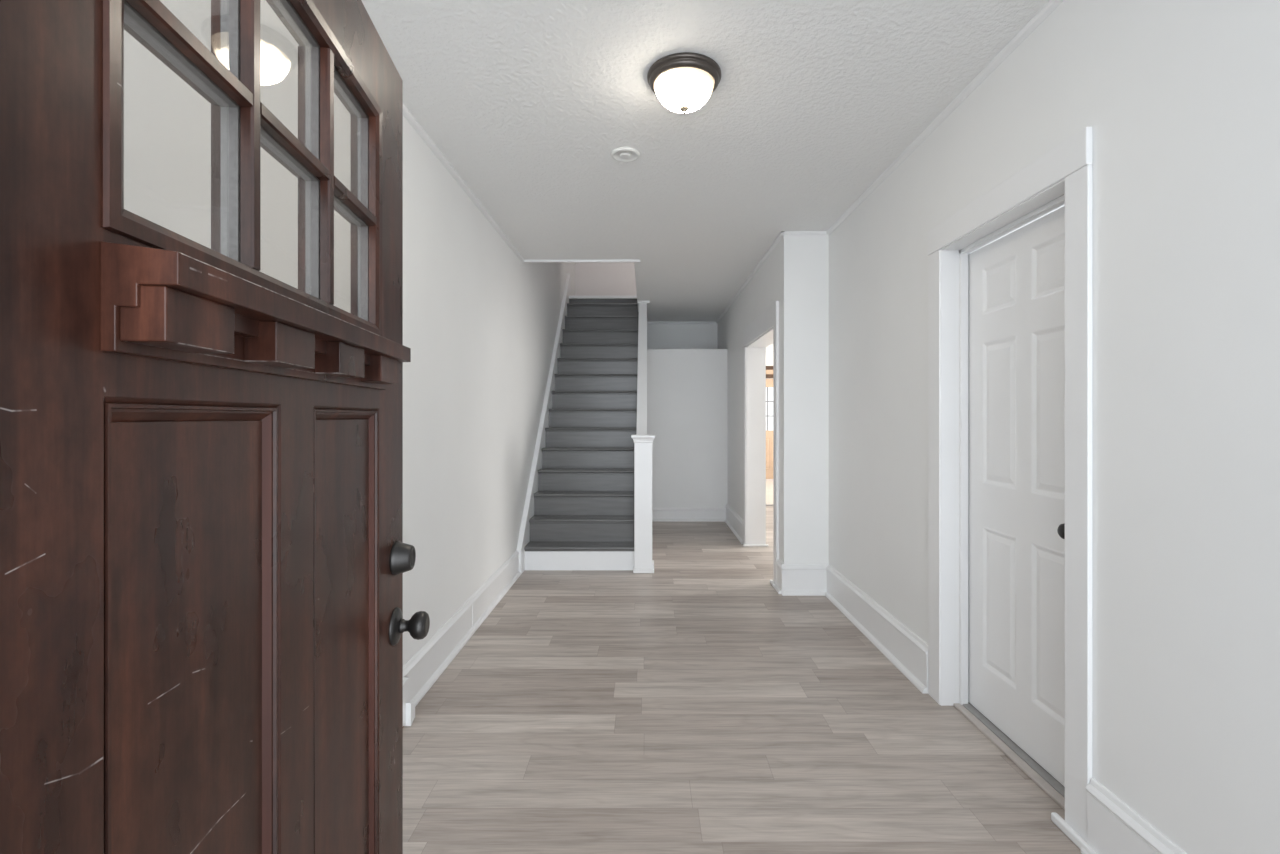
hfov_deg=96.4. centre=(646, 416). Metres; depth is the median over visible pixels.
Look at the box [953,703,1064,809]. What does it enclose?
threshold
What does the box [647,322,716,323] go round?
trim
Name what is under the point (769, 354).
window
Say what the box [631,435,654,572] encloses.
newel post
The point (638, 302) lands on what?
trim
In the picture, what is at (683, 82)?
ceiling light
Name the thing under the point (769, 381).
wooden door
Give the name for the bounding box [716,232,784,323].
trim
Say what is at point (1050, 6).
trim
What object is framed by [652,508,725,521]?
baseboard
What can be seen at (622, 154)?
smoke detector
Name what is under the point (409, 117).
trim
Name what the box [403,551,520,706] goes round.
baseboard
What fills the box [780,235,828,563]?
wall
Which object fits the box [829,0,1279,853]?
wall
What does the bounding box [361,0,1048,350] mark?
ceiling
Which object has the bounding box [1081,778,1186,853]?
baseboard
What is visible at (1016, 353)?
door
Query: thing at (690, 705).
floor
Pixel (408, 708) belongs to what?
trim
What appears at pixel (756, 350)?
trim
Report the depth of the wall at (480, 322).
2.88 m
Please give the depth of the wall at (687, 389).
7.26 m
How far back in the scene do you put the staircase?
5.84 m
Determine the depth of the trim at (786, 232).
4.25 m
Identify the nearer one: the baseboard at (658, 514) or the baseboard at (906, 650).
the baseboard at (906, 650)
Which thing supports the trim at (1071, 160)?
attached to the wall at (1179, 99)
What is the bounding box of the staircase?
[516,273,638,573]
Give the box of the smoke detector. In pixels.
[611,147,639,161]
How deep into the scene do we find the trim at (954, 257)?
2.62 m
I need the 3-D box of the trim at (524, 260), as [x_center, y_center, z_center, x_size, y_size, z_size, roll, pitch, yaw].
[-0.577,-1.369,5.019,1.037,0.022,0.022,0,0,0]
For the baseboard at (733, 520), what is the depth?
6.52 m
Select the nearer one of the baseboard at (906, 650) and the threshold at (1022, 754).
the threshold at (1022, 754)
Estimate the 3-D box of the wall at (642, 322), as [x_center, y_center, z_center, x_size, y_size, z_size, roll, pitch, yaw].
[-0.049,-0.030,6.706,0.098,2.700,3.428,0,0,0]
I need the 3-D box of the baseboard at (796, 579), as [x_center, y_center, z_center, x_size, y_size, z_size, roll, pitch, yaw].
[1.179,1.208,4.246,0.353,0.225,0.040,0,0,0]
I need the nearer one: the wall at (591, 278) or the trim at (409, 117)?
the trim at (409, 117)
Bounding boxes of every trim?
[403,104,524,262]
[403,678,414,725]
[524,260,639,261]
[637,301,649,303]
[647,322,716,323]
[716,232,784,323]
[743,301,778,583]
[743,544,775,586]
[746,328,772,543]
[781,231,827,234]
[827,0,1063,234]
[928,127,1091,841]
[940,179,1064,705]
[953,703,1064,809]
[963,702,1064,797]
[1051,812,1097,853]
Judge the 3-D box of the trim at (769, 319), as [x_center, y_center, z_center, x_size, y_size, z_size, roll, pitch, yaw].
[1.010,0.210,5.185,0.024,2.220,1.520,0,0,0]
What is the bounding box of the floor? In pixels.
[403,479,1081,853]
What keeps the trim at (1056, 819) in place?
attached to the wall at (1179, 99)
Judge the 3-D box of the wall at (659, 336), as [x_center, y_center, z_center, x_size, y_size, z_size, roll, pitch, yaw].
[0.511,-0.030,8.360,1.022,2.700,0.120,0,0,0]
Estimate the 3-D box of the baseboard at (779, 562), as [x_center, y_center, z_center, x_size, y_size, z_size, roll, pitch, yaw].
[1.002,1.208,4.346,0.040,0.225,0.159,0,0,0]
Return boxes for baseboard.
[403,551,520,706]
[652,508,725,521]
[725,503,742,543]
[774,559,783,593]
[781,564,828,595]
[825,565,927,693]
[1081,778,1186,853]
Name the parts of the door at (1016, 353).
panel, panel, panel, panel, panel, panel, door knob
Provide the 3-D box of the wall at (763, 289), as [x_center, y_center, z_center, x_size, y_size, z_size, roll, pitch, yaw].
[1.112,-0.030,6.450,0.180,2.700,4.100,0,0,0]
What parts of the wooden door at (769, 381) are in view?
panel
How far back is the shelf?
0.52 m
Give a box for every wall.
[124,0,574,665]
[575,262,636,295]
[636,303,646,434]
[647,324,716,348]
[647,349,727,507]
[717,241,779,558]
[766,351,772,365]
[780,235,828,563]
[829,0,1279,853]
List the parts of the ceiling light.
lamp shade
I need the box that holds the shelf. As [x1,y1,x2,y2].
[100,241,410,389]
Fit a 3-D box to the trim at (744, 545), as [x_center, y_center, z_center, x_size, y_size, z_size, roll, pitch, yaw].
[1.107,1.307,5.131,0.260,0.026,1.413,0,0,0]
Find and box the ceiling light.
[647,52,720,113]
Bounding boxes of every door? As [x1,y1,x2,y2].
[0,0,429,853]
[766,378,772,478]
[968,206,1064,786]

